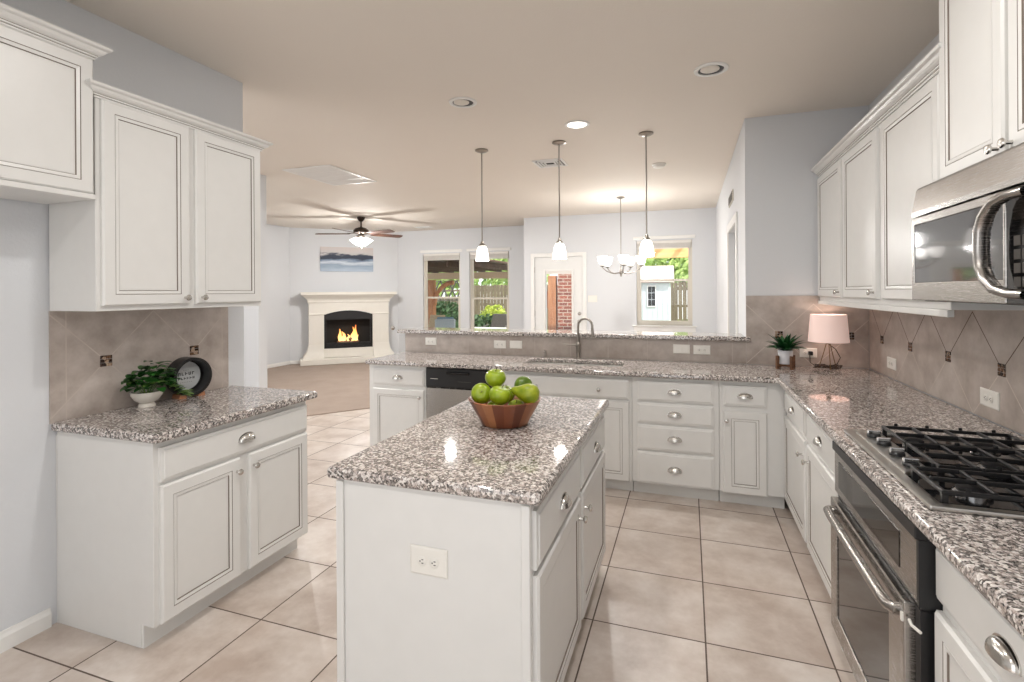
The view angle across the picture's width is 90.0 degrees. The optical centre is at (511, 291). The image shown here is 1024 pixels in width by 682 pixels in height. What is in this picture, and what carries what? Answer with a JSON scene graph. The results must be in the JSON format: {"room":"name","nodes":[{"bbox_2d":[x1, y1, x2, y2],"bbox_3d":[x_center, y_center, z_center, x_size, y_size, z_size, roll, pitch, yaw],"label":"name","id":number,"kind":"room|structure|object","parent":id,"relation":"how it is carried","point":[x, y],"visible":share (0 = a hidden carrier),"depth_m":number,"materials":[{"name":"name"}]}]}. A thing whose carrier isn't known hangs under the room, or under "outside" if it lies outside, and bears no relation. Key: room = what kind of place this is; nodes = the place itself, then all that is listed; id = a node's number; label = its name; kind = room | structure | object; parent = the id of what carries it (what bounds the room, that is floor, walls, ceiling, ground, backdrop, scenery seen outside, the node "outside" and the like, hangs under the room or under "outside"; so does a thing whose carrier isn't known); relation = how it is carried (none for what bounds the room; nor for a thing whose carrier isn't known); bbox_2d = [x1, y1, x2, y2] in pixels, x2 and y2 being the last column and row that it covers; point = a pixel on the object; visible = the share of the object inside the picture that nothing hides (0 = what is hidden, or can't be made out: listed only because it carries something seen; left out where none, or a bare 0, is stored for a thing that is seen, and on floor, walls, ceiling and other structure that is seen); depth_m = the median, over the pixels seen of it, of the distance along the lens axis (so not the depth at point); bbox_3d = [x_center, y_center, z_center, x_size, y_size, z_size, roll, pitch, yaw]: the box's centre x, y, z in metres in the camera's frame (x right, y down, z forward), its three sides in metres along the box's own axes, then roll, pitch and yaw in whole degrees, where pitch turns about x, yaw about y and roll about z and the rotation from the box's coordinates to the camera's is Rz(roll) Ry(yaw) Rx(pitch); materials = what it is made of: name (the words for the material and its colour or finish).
{"room":"kitchen","nodes":[
{"label":"kitchen","id":0,"kind":"room"},
{"bbox_2d":[0,0,243,631],"bbox_3d":[-2.421,0.079,1.567,0.120,2.870,3.785,0,0,19],"label":"wall","id":1,"kind":"structure","parent":0,"point":[138,65],"depth_m":2.28,"materials":[{"name":"white paint"}]},
{"bbox_2d":[0,607,51,653],"bbox_3d":[-2.525,1.472,1.035,0.014,0.085,2.705,0,0,19],"label":"baseboard","id":2,"kind":"structure","parent":1,"relation":"attached to","point":[20,632],"depth_m":2.22,"materials":[{"name":"white paint"}]},
{"bbox_2d":[0,2,112,203],"bbox_3d":[-2.083,-0.724,1.788,0.363,0.662,1.071,0,0,19],"label":"upper cabinet","id":3,"kind":"object","parent":1,"relation":"attached to","point":[46,100],"visible":1,"depth_m":2.03,"materials":[{"name":"beige paint"}]},
{"bbox_2d":[49,307,228,423],"bbox_3d":[-1.936,0.342,2.764,0.012,0.509,0.948,0,0,19],"label":"backsplash","id":4,"kind":"structure","parent":1,"relation":"attached to","point":[91,353],"depth_m":2.58,"materials":[{"name":"tile"}]},
{"bbox_2d":[49,78,272,310],"bbox_3d":[-1.774,-0.405,2.681,0.362,0.981,1.006,0,0,19],"label":"upper cabinet","id":5,"kind":"object","parent":1,"relation":"attached to","point":[173,221],"visible":0.94,"depth_m":2.46,"materials":[{"name":"beige paint"}]},
{"bbox_2d":[244,174,266,387],"bbox_3d":[-4.406,0.091,6.448,3.225,2.870,0.120,0,0,19],"label":"wall","id":6,"kind":"structure","parent":0,"point":[255,317],"depth_m":5.92,"materials":[{"name":"white paint"}]},
{"bbox_2d":[267,224,289,364],"bbox_3d":[-5.351,0.097,8.837,0.120,2.870,4.020,0,0,19],"label":"wall","id":7,"kind":"structure","parent":0,"point":[278,273],"depth_m":10.40,"materials":[{"name":"white paint"}]},
{"bbox_2d":[289,227,398,360],"bbox_3d":[-3.604,0.086,11.206,2.315,2.870,0.120,0,0,-23],"label":"wall","id":8,"kind":"structure","parent":0,"point":[305,244],"depth_m":10.99,"materials":[{"name":"white paint"}]},
{"bbox_2d":[267,360,299,368],"bbox_3d":[-4.681,1.485,9.643,1.194,0.085,5.648,0,0,37],"label":"baseboard","id":9,"kind":"structure","parent":8,"relation":"attached to","point":[294,361],"depth_m":10.51,"materials":[{"name":"white paint"}]},
{"bbox_2d":[320,247,372,271],"bbox_3d":[-3.585,-0.701,11.132,1.100,0.525,0.033,0,0,-23],"label":"wall art","id":10,"kind":"object","parent":8,"relation":"attached to","point":[344,259],"visible":1,"depth_m":11.11,"materials":[{"name":"paint"}]},
{"bbox_2d":[0,408,855,681],"bbox_3d":[-1.636,1.560,5.354,9.400,0.100,11.450,0,0,19],"label":"floor","id":11,"kind":"structure","parent":0,"point":[686,589],"depth_m":2.38,"materials":[{"name":"tile"}]},
{"bbox_2d":[56,401,307,648],"bbox_3d":[-1.618,1.070,2.659,0.670,0.880,0.905,0,0,19],"label":"base cabinet","id":12,"kind":"object","parent":11,"relation":"on","point":[149,536],"visible":0.99,"depth_m":2.29,"materials":[{"name":"beige paint"}]},
{"bbox_2d":[51,385,316,443],"bbox_3d":[-1.614,0.609,2.666,0.661,0.040,0.978,0,0,19],"label":"countertop","id":13,"kind":"structure","parent":12,"relation":"on","point":[170,418],"depth_m":2.47,"materials":[{"name":"stone"}]},
{"bbox_2d":[120,360,193,407],"bbox_3d":[-1.831,0.471,2.640,0.232,0.237,0.297,0,0,19],"label":"potted plant","id":14,"kind":"object","parent":13,"relation":"on","point":[146,397],"visible":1,"depth_m":2.60,"materials":[{"name":"green plant"}]},
{"bbox_2d":[130,389,162,407],"bbox_3d":[-1.881,0.551,2.636,0.140,0.078,0.140,0,0,19],"label":"bowl","id":15,"kind":"object","parent":14,"relation":"on","point":[146,398],"depth_m":2.60,"materials":[{"name":"white ceramic"}]},
{"bbox_2d":[165,357,211,399],"bbox_3d":[-1.812,0.478,2.873,0.085,0.222,0.212,0,0,27],"label":"round sign","id":16,"kind":"object","parent":13,"relation":"on","point":[195,373],"visible":0.82,"depth_m":2.90,"materials":[{"name":"black wood"}]},
{"bbox_2d":[267,363,369,415],"bbox_3d":[-2.669,1.510,8.761,4.965,0.012,5.360,0,0,19],"label":"carpet","id":17,"kind":"object","parent":11,"relation":"on","point":[338,387],"visible":0.3,"depth_m":8.39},
{"bbox_2d":[300,292,396,365],"bbox_3d":[-3.483,0.757,10.957,1.955,1.502,0.429,0,0,-23],"label":"fireplace","id":18,"kind":"object","parent":17,"relation":"on","point":[372,327],"visible":0.94,"depth_m":10.92,"materials":[{"name":"stone"}]},
{"bbox_2d":[300,292,396,302],"bbox_3d":[-3.481,0.120,10.962,1.940,0.230,0.424,0,0,-23],"label":"mantel shelf","id":19,"kind":"object","parent":18,"relation":"attached to","point":[311,297],"depth_m":10.82,"materials":[{"name":"stone"}]},
{"bbox_3d":[-3.551,1.085,10.971,0.245,0.069,0.221,0,0,19],"label":"log","id":20,"kind":"object","parent":18,"relation":"in","visible":0},
{"bbox_3d":[-3.439,1.009,11.065,0.117,0.065,0.202,0,0,19],"label":"log","id":21,"kind":"object","parent":20,"relation":"on","visible":0},
{"bbox_2d":[338,325,357,340],"bbox_3d":[-3.527,0.889,11.020,0.423,0.351,0.086,0,0,-23],"label":"fire","id":22,"kind":"object","parent":21,"relation":"on","point":[354,335],"visible":1,"depth_m":11.00,"materials":[{"name":"yellow"}]},
{"bbox_2d":[370,364,426,446],"bbox_3d":[-0.901,1.068,4.685,0.560,0.874,0.652,0,0,19],"label":"base cabinet","id":23,"kind":"object","parent":11,"relation":"on","point":[397,393],"visible":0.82,"depth_m":4.42,"materials":[{"name":"beige paint"}]},
{"bbox_2d":[426,367,491,418],"bbox_3d":[-0.345,1.067,4.483,0.607,0.866,0.632,0,0,19],"label":"dishwasher","id":24,"kind":"object","parent":11,"relation":"on","point":[446,388],"visible":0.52,"depth_m":4.24,"materials":[{"name":"silver metal"}]},
{"bbox_2d":[427,367,479,389],"bbox_3d":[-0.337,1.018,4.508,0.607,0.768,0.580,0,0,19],"label":"control panel","id":25,"kind":"object","parent":24,"relation":"in","point":[427,367],"depth_m":4.25,"materials":[{"name":"black plastic"}]},
{"bbox_2d":[336,414,605,681],"bbox_3d":[-0.029,1.063,2.234,0.738,0.874,1.323,0,0,19],"label":"kitchen island","id":26,"kind":"object","parent":11,"relation":"on","point":[511,606],"visible":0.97,"depth_m":1.65,"materials":[{"name":"beige paint"}]},
{"bbox_2d":[410,544,447,578],"bbox_3d":[-0.264,0.854,1.618,0.132,0.090,0.009,0,0,19],"label":"outlet","id":27,"kind":"object","parent":26,"relation":"attached to","point":[424,560],"visible":1,"depth_m":1.62,"materials":[{"name":"white plastic"}]},
{"bbox_2d":[429,558,438,568],"bbox_3d":[-0.245,0.854,1.609,0.033,0.033,0.003,0,0,19],"label":"receptacle","id":28,"kind":"object","parent":27,"relation":"attached to","point":[433,562],"depth_m":1.61,"materials":[{"name":"white plastic"}]},
{"bbox_2d":[327,396,608,505],"bbox_3d":[-0.050,0.606,2.246,0.749,0.039,1.368,0,0,19],"label":"island countertop","id":29,"kind":"structure","parent":26,"relation":"on","point":[450,451],"depth_m":1.85,"materials":[{"name":"stone"}]},
{"bbox_2d":[468,396,540,428],"bbox_3d":[-0.032,0.528,2.276,0.326,0.116,0.326,0,0,19],"label":"fruit bowl","id":30,"kind":"object","parent":29,"relation":"on","point":[505,416],"visible":0.77,"depth_m":2.16,"materials":[{"name":"brown wood"}]},
{"bbox_2d":[471,383,490,403],"bbox_3d":[-0.135,0.450,2.268,0.088,0.090,0.086,0,0,42],"label":"apple","id":31,"kind":"object","parent":30,"relation":"in","point":[480,391],"visible":0.95,"depth_m":2.24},
{"bbox_2d":[485,368,505,386],"bbox_3d":[-0.074,0.383,2.300,0.093,0.087,0.093,0,0,40],"label":"apple","id":32,"kind":"object","parent":30,"relation":"in","point":[493,377],"visible":0.97,"depth_m":2.27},
{"bbox_2d":[489,385,510,404],"bbox_3d":[-0.053,0.442,2.200,0.093,0.087,0.094,0,0,42],"label":"apple","id":33,"kind":"object","parent":30,"relation":"in","point":[499,395],"visible":0.99,"depth_m":2.17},
{"bbox_2d":[514,376,531,386],"bbox_3d":[0.051,0.427,2.325,0.081,0.086,0.085,0,0,30],"label":"apple","id":34,"kind":"object","parent":30,"relation":"in","point":[521,380],"visible":0.38,"depth_m":2.31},
{"bbox_2d":[507,383,539,403],"bbox_3d":[0.054,0.438,2.192,0.134,0.088,0.089,0,0,-12],"label":"pear","id":35,"kind":"object","parent":30,"relation":"on","point":[527,393],"visible":0.98,"depth_m":2.17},
{"bbox_2d":[503,371,633,490],"bbox_3d":[0.463,1.060,4.215,1.085,0.874,0.652,0,0,19],"label":"base cabinet","id":36,"kind":"object","parent":11,"relation":"on","point":[617,390],"visible":0.33,"depth_m":3.82,"materials":[{"name":"beige paint"}]},
{"bbox_2d":[632,377,718,500],"bbox_3d":[1.259,1.056,3.943,0.595,0.874,0.648,0,0,19],"label":"base cabinet","id":37,"kind":"object","parent":11,"relation":"on","point":[675,422],"visible":0.99,"depth_m":3.67,"materials":[{"name":"beige paint"}]},
{"bbox_2d":[719,381,785,508],"bbox_3d":[1.739,1.053,3.775,0.418,0.874,0.652,0,0,19],"label":"base cabinet","id":38,"kind":"object","parent":11,"relation":"on","point":[751,415],"visible":0.94,"depth_m":3.51,"materials":[{"name":"beige paint"}]},
{"bbox_2d":[784,391,837,596],"bbox_3d":[1.903,1.052,2.700,0.692,0.874,1.375,0,0,19],"label":"base cabinet","id":39,"kind":"object","parent":11,"relation":"on","point":[809,455],"visible":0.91,"depth_m":2.72,"materials":[{"name":"beige paint"}]},
{"bbox_2d":[365,352,1023,636],"bbox_3d":[0.217,0.604,2.781,3.935,0.039,3.508,0,0,19],"label":"countertop","id":40,"kind":"structure","parent":39,"relation":"on","point":[988,551],"depth_m":2.43,"materials":[{"name":"stone"}]},
{"bbox_2d":[531,362,621,366],"bbox_3d":[0.513,0.711,4.254,0.840,0.173,0.365,0,0,19],"label":"sink","id":41,"kind":"object","parent":40,"relation":"in","point":[531,362],"visible":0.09,"depth_m":4.42,"materials":[{"name":"silver metal"}]},
{"bbox_2d":[564,318,593,358],"bbox_3d":[0.586,0.403,4.457,0.271,0.359,0.054,0,0,24],"label":"faucet","id":42,"kind":"object","parent":40,"relation":"on","point":[578,344],"visible":1,"depth_m":4.45,"materials":[{"name":"silver metal"}]},
{"bbox_2d":[775,355,794,369],"bbox_3d":[2.038,0.524,3.815,0.119,0.100,0.119,0,0,36],"label":"plant stand","id":43,"kind":"object","parent":40,"relation":"on","point":[792,358],"visible":0.86,"depth_m":3.79,"materials":[{"name":"brown wood"}]},
{"bbox_2d":[765,334,807,364],"bbox_3d":[2.039,0.420,3.811,0.290,0.234,0.308,0,0,19],"label":"potted succulent","id":44,"kind":"object","parent":43,"relation":"on","point":[786,345],"visible":0.99,"depth_m":3.78,"materials":[{"name":"green plant"}]},
{"bbox_2d":[808,314,849,370],"bbox_3d":[2.322,0.368,3.759,0.264,0.402,0.274,0,0,19],"label":"table lamp","id":45,"kind":"object","parent":40,"relation":"on","point":[823,328],"visible":1,"depth_m":3.67,"materials":[{"name":"pink fabric"}]},
{"bbox_2d":[844,424,1023,519],"bbox_3d":[1.500,0.549,1.642,0.560,0.056,0.800,0,0,19],"label":"gas cooktop","id":46,"kind":"object","parent":40,"relation":"in","point":[888,451],"depth_m":1.61,"materials":[{"name":"metal"}]},
{"bbox_2d":[823,441,942,681],"bbox_3d":[1.491,1.055,1.652,0.710,0.873,0.864,0,0,19],"label":"wall oven","id":47,"kind":"object","parent":11,"relation":"on","point":[884,601],"visible":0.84,"depth_m":1.61,"materials":[{"name":"silver metal"}]},
{"bbox_2d":[935,547,1023,681],"bbox_3d":[1.291,1.055,0.924,0.692,0.874,0.660,0,0,19],"label":"base cabinet","id":48,"kind":"object","parent":11,"relation":"on","point":[974,642],"visible":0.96,"depth_m":1.17,"materials":[{"name":"beige paint"}]},
{"bbox_2d":[398,225,546,352],"bbox_3d":[-0.925,0.070,11.076,3.430,2.870,0.140,0,0,19],"label":"wall","id":49,"kind":"structure","parent":0,"point":[410,259],"depth_m":11.07,"materials":[{"name":"white paint"}]},
{"bbox_2d":[420,249,461,327],"bbox_3d":[-1.533,0.097,11.252,1.045,2.025,0.165,0,0,19],"label":"window","id":50,"kind":"structure","parent":49,"relation":"in","point":[426,297],"depth_m":11.40,"materials":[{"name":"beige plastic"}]},
{"bbox_2d":[423,253,459,260],"bbox_3d":[-1.542,-0.765,11.241,0.881,0.148,0.052,0,0,19],"label":"window blind","id":51,"kind":"object","parent":50,"relation":"attached to","point":[441,256],"visible":1,"depth_m":11.21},
{"bbox_2d":[467,247,510,328],"bbox_3d":[-0.474,0.090,10.887,1.045,2.025,0.165,0,0,19],"label":"window","id":52,"kind":"structure","parent":49,"relation":"in","point":[472,297],"depth_m":11.03,"materials":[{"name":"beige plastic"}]},
{"bbox_2d":[470,251,508,258],"bbox_3d":[-0.483,-0.771,10.876,0.881,0.148,0.052,0,0,19],"label":"window blind","id":53,"kind":"object","parent":52,"relation":"attached to","point":[501,254],"visible":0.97,"depth_m":10.80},
{"bbox_2d":[65,0,938,231],"bbox_3d":[-1.653,-1.410,5.354,9.400,0.100,11.450,0,0,19],"label":"ceiling","id":54,"kind":"structure","parent":0,"point":[365,88],"depth_m":3.39,"materials":[{"name":"beige paint"}]},
{"bbox_2d":[282,165,376,185],"bbox_3d":[-2.107,-1.351,5.986,0.640,0.012,0.880,0,0,19],"label":"ceiling vent","id":55,"kind":"object","parent":54,"relation":"in","point":[328,174],"visible":1,"depth_m":5.93,"materials":[{"name":"metal"}]},
{"bbox_2d":[316,217,402,245],"bbox_3d":[-2.745,-1.074,9.246,1.555,0.560,1.522,0,0,19],"label":"ceiling fan","id":56,"kind":"object","parent":54,"relation":"hanging from","point":[360,239],"visible":1,"depth_m":9.24,"materials":[{"name":"brown metal"}]},
{"bbox_2d":[449,97,476,107],"bbox_3d":[-0.353,-1.360,3.692,0.204,0.016,0.204,0,0,19],"label":"recessed light","id":57,"kind":"object","parent":54,"relation":"in","point":[460,102],"visible":1,"depth_m":3.67,"materials":[{"name":"white paint"}]},
{"bbox_2d":[475,148,488,260],"bbox_3d":[-0.289,-0.833,4.943,0.132,1.070,0.132,0,0,19],"label":"pendant light","id":58,"kind":"object","parent":54,"relation":"hanging from","point":[482,252],"visible":1,"depth_m":4.92,"materials":[{"name":"glass"}]},
{"bbox_2d":[532,158,567,167],"bbox_3d":[0.407,-1.366,5.452,0.320,0.012,0.320,0,0,19],"label":"ceiling vent","id":59,"kind":"object","parent":54,"relation":"in","point":[546,163],"visible":0.91,"depth_m":5.43,"materials":[{"name":"metal"}]},
{"bbox_2d":[552,140,566,258],"bbox_3d":[0.434,-0.837,4.693,0.132,1.070,0.132,0,0,19],"label":"pendant light","id":60,"kind":"object","parent":54,"relation":"hanging from","point":[559,252],"visible":1,"depth_m":4.67,"materials":[{"name":"glass"}]},
{"bbox_2d":[564,120,589,128],"bbox_3d":[0.532,-1.368,4.193,0.204,0.010,0.204,0,0,19],"label":"recessed light","id":61,"kind":"object","parent":54,"relation":"in","point":[574,124],"visible":1,"depth_m":4.18,"materials":[{"name":"white paint"}]},
{"bbox_2d":[597,255,645,275],"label":"chandelier","id":62,"kind":"object","parent":54,"relation":"hanging from","point":[605,261],"depth_m":7.35,"materials":[{"name":"glass"}]},
{"bbox_2d":[638,131,654,256],"bbox_3d":[1.165,-0.842,4.441,0.132,1.070,0.132,0,0,19],"label":"pendant light","id":63,"kind":"object","parent":54,"relation":"hanging from","point":[646,247],"visible":1,"depth_m":4.42,"materials":[{"name":"glass"}]},
{"bbox_2d":[693,62,728,76],"bbox_3d":[1.231,-1.369,3.166,0.204,0.016,0.204,0,0,19],"label":"recessed light","id":64,"kind":"object","parent":54,"relation":"in","point":[709,69],"visible":1,"depth_m":3.15,"materials":[{"name":"white paint"}]},
{"bbox_2d":[524,207,715,332],"bbox_3d":[1.881,0.054,9.030,3.450,2.870,0.140,0,0,19],"label":"wall","id":65,"kind":"structure","parent":0,"point":[615,308],"depth_m":8.96,"materials":[{"name":"white paint"}]},
{"bbox_2d":[531,252,586,329],"bbox_3d":[0.847,0.395,9.321,1.040,2.200,0.115,0,0,19],"label":"door","id":66,"kind":"structure","parent":65,"relation":"in","point":[575,265],"depth_m":9.33,"materials":[{"name":"white paint"}]},
{"bbox_2d":[632,234,696,331],"bbox_3d":[2.598,-0.138,8.748,1.050,1.625,0.165,0,0,19],"label":"window","id":67,"kind":"structure","parent":65,"relation":"in","point":[642,325],"depth_m":8.71,"materials":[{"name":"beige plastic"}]},
{"bbox_2d":[637,239,690,249],"bbox_3d":[2.590,-0.804,8.738,0.886,0.138,0.052,0,0,19],"label":"window blind","id":68,"kind":"object","parent":67,"relation":"attached to","point":[663,244],"visible":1,"depth_m":8.69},
{"bbox_2d":[406,105,868,414],"bbox_3d":[0.882,0.060,4.490,4.060,2.870,0.135,0,0,19],"label":"wall","id":69,"kind":"structure","parent":0,"point":[780,152],"depth_m":3.99,"materials":[{"name":"white paint"}]},
{"bbox_2d":[397,327,750,340],"bbox_3d":[0.428,0.384,4.723,3.197,0.036,0.372,0,0,19],"label":"bar","id":70,"kind":"object","parent":69,"relation":"on","point":[415,330],"visible":1,"depth_m":4.54,"materials":[{"name":"stone"}]},
{"bbox_2d":[405,333,745,363],"bbox_3d":[0.403,0.493,4.579,3.088,0.181,0.010,0,0,19],"label":"backsplash","id":71,"kind":"structure","parent":69,"relation":"attached to","point":[734,352],"depth_m":4.49,"materials":[{"name":"tile"}]},
{"bbox_2d":[673,344,689,353],"bbox_3d":[1.399,0.474,4.226,0.130,0.075,0.008,0,0,19],"label":"switch","id":72,"kind":"object","parent":71,"relation":"attached to","point":[677,348],"visible":1,"depth_m":4.22,"materials":[{"name":"white plastic"}]},
{"bbox_2d":[693,345,709,354],"bbox_3d":[1.548,0.475,4.174,0.130,0.075,0.009,0,0,19],"label":"outlet","id":73,"kind":"object","parent":71,"relation":"attached to","point":[697,349],"visible":1,"depth_m":4.17,"materials":[{"name":"white plastic"}]},
{"bbox_2d":[746,296,868,367],"bbox_3d":[2.256,0.301,3.938,0.832,0.542,0.012,0,0,19],"label":"backsplash","id":74,"kind":"structure","parent":69,"relation":"attached to","point":[765,315],"depth_m":3.95,"materials":[{"name":"tile"}]},
{"bbox_2d":[800,348,816,357],"bbox_3d":[2.272,0.469,3.925,0.118,0.072,0.009,0,0,19],"label":"outlet","id":75,"kind":"object","parent":74,"relation":"attached to","point":[803,352],"visible":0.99,"depth_m":3.92,"materials":[{"name":"white plastic"}]},
{"bbox_2d":[716,125,743,334],"bbox_3d":[2.691,0.049,6.300,0.120,2.870,4.495,0,0,19],"label":"wall","id":76,"kind":"structure","parent":0,"point":[734,176],"depth_m":5.71,"materials":[{"name":"white paint"}]},
{"bbox_2d":[727,212,737,332],"bbox_3d":[2.311,0.374,5.233,0.126,2.225,1.160,0,0,19],"label":"door","id":77,"kind":"structure","parent":76,"relation":"in","point":[734,221],"depth_m":4.76,"materials":[{"name":"white paint"}]},
{"bbox_2d":[778,350,792,364],"bbox_3d":[2.038,0.487,3.815,0.104,0.102,0.104,0,0,19],"label":"pot","id":78,"kind":"object","parent":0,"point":[784,355],"depth_m":3.78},
{"bbox_2d":[869,34,1023,435],"bbox_3d":[1.797,0.054,1.107,0.125,2.870,5.665,0,0,19],"label":"wall","id":79,"kind":"structure","parent":0,"point":[935,41],"depth_m":3.06,"materials":[{"name":"white paint"}]},
{"bbox_2d":[811,113,881,309],"bbox_3d":[2.253,-0.420,3.231,0.381,1.030,1.325,0,0,19],"label":"upper cabinet","id":80,"kind":"object","parent":79,"relation":"attached to","point":[849,174],"visible":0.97,"depth_m":3.08,"materials":[{"name":"beige paint"}]},
{"bbox_2d":[868,43,1023,316],"bbox_3d":[1.908,-0.418,2.229,0.381,1.030,0.791,0,0,19],"label":"upper cabinet","id":81,"kind":"object","parent":79,"relation":"attached to","point":[908,115],"visible":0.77,"depth_m":2.30,"materials":[{"name":"beige paint"}]},
{"bbox_2d":[869,309,1023,434],"bbox_3d":[2.081,0.303,2.141,0.012,0.540,3.503,0,0,19],"label":"backsplash","id":82,"kind":"structure","parent":79,"relation":"attached to","point":[948,359],"depth_m":2.52,"materials":[{"name":"tile"}]},
{"bbox_2d":[887,356,895,370],"bbox_3d":[2.499,0.472,3.376,0.009,0.074,0.150,0,0,19],"label":"outlet","id":83,"kind":"object","parent":82,"relation":"attached to","point":[891,362],"visible":1,"depth_m":3.36,"materials":[{"name":"white plastic"}]},
{"bbox_2d":[980,387,999,410],"bbox_3d":[2.121,0.475,2.277,0.009,0.078,0.150,0,0,19],"label":"outlet","id":84,"kind":"object","parent":82,"relation":"attached to","point":[989,398],"visible":1,"depth_m":2.26,"materials":[{"name":"white plastic"}]},
{"bbox_2d":[939,0,1023,178],"bbox_3d":[1.633,-0.836,1.477,0.406,0.882,1.022,0,0,19],"label":"upper cabinet","id":85,"kind":"object","parent":79,"relation":"attached to","point":[981,52],"visible":0.95,"depth_m":1.68,"materials":[{"name":"beige paint"}]},
{"bbox_2d":[912,142,1023,304],"bbox_3d":[1.590,-0.178,1.536,0.513,0.428,0.762,0,0,19],"label":"microwave","id":86,"kind":"object","parent":85,"relation":"attached to","point":[968,225],"visible":1,"depth_m":1.54,"materials":[{"name":"silver metal"}]},
{"bbox_2d":[912,142,1023,217],"bbox_3d":[1.425,-0.336,1.593,0.041,0.110,0.762,0,0,19],"label":"vent panel","id":87,"kind":"object","parent":86,"relation":"attached to","point":[984,179],"depth_m":1.55,"materials":[{"name":"silver metal"}]},
{"label":"outside","id":88,"kind":"structure","parent":0,"visible":0},
{"bbox_3d":[0.725,1.636,23.553,34.000,0.120,15.000,0,0,19],"label":"lawn","id":89,"kind":"structure","parent":88,"visible":0},
{"bbox_2d":[436,301,457,320],"bbox_3d":[-2.752,0.994,20.623,2.431,1.283,1.112,0,0,19],"label":"shrub","id":90,"kind":"object","parent":89,"relation":"on","point":[449,310],"visible":0.27,"depth_m":20.36,"materials":[{"name":"green plant"}]},
{"bbox_2d":[436,280,458,300],"bbox_3d":[-2.398,0.594,17.118,1.960,2.000,0.118,0,0,19],"label":"trellis","id":91,"kind":"object","parent":89,"relation":"on","point":[452,288],"visible":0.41,"depth_m":16.98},
{"bbox_2d":[434,272,478,296],"bbox_3d":[-3.154,-0.639,24.352,3.849,4.485,2.279,0,0,19],"label":"tree","id":92,"kind":"object","parent":89,"relation":"on","point":[438,280],"visible":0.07,"depth_m":23.98,"materials":[{"name":"green plant"}]},
{"bbox_2d":[455,313,492,327],"bbox_3d":[-0.869,1.185,17.647,2.602,0.911,1.087,0,0,19],"label":"shrub","id":93,"kind":"object","parent":89,"relation":"on","point":[478,322],"visible":0.16,"depth_m":17.48,"materials":[{"name":"green plant"}]},
{"bbox_2d":[479,304,506,325],"bbox_3d":[-0.686,1.033,18.855,1.182,1.159,0.858,0,0,19],"label":"shrub","id":94,"kind":"object","parent":89,"relation":"on","point":[490,309],"visible":0.3,"depth_m":18.72,"materials":[{"name":"green plant"}]},
{"bbox_2d":[474,285,557,329],"bbox_3d":[0.588,0.641,21.023,4.600,1.872,0.150,0,0,19],"label":"wooden fence","id":95,"kind":"object","parent":89,"relation":"on","point":[486,290],"visible":0.23,"depth_m":21.46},
{"bbox_2d":[483,258,551,295],"bbox_3d":[0.287,-0.744,23.176,3.445,4.654,2.346,0,0,19],"label":"tree","id":96,"kind":"object","parent":89,"relation":"on","point":[501,281],"visible":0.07,"depth_m":22.94,"materials":[{"name":"green plant"}]},
{"bbox_2d":[641,265,673,320],"bbox_3d":[4.506,0.373,16.223,1.180,2.360,1.890,0,0,19],"label":"garden shed","id":97,"kind":"object","parent":89,"relation":"on","point":[655,296],"visible":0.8,"depth_m":15.48,"materials":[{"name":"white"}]},
{"bbox_2d":[644,257,687,287],"bbox_3d":[6.181,-0.554,19.668,3.215,4.205,2.078,0,0,19],"label":"tree","id":98,"kind":"object","parent":89,"relation":"on","point":[680,270],"visible":0.23,"depth_m":19.13,"materials":[{"name":"green plant"}]},
{"bbox_2d":[671,282,687,320],"bbox_3d":[6.312,0.595,17.991,6.200,1.895,0.150,0,0,19],"label":"wooden fence","id":99,"kind":"object","parent":89,"relation":"on","point":[676,289],"visible":0.06,"depth_m":18.05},
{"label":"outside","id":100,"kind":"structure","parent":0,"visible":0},
{"bbox_3d":[-1.832,1.621,13.989,15.400,0.100,4.750,0,0,19],"label":"patio slab","id":101,"kind":"object","parent":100,"visible":0},
{"bbox_2d":[428,315,444,326],"bbox_3d":[-2.007,1.103,13.564,0.644,0.941,0.707,0,0,-1],"label":"patio chair","id":102,"kind":"object","parent":101,"relation":"on","point":[432,317],"visible":0.12,"depth_m":13.84,"materials":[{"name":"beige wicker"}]},
{"bbox_2d":[428,280,453,324],"bbox_3d":[-2.064,0.612,14.993,0.797,1.920,0.180,0,0,19],"label":"patio post","id":103,"kind":"object","parent":101,"relation":"on","point":[432,302],"visible":0.75,"depth_m":15.00,"materials":[{"name":"brown wood"}]},
{"bbox_2d":[428,259,507,279],"bbox_3d":[-2.906,-0.540,13.747,5.950,0.365,3.600,0,0,19],"label":"patio cover","id":104,"kind":"object","parent":103,"relation":"on","point":[448,266],"visible":0.28,"depth_m":13.36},
{"bbox_2d":[435,317,454,327],"bbox_3d":[-1.623,1.100,12.424,0.644,0.941,0.707,0,0,-6],"label":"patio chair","id":105,"kind":"object","parent":101,"relation":"on","point":[440,322],"visible":0.2,"depth_m":12.52,"materials":[{"name":"blue"}]},
{"bbox_2d":[482,314,506,327],"bbox_3d":[-0.415,1.093,14.077,0.644,0.941,0.707,0,0,14],"label":"patio chair","id":106,"kind":"object","parent":101,"relation":"on","point":[498,320],"visible":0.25,"depth_m":14.33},
{"bbox_2d":[547,276,557,329],"bbox_3d":[0.652,0.596,11.941,0.797,1.920,0.180,0,0,19],"label":"patio post","id":107,"kind":"object","parent":101,"relation":"on","point":[552,280],"visible":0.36,"depth_m":11.76,"materials":[{"name":"brown wood"}]},
{"bbox_2d":[557,274,571,329],"bbox_3d":[1.547,0.301,11.737,0.930,2.500,0.400,0,0,19],"label":"brick column","id":108,"kind":"structure","parent":101,"relation":"on","point":[564,281],"depth_m":11.65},
{"bbox_2d":[646,248,687,258],"bbox_3d":[3.839,0.237,11.899,3.600,2.600,1.400,0,0,19],"label":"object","id":109,"kind":"structure","parent":101,"relation":"on","point":[673,252],"depth_m":11.42,"materials":[{"name":"fabric"}]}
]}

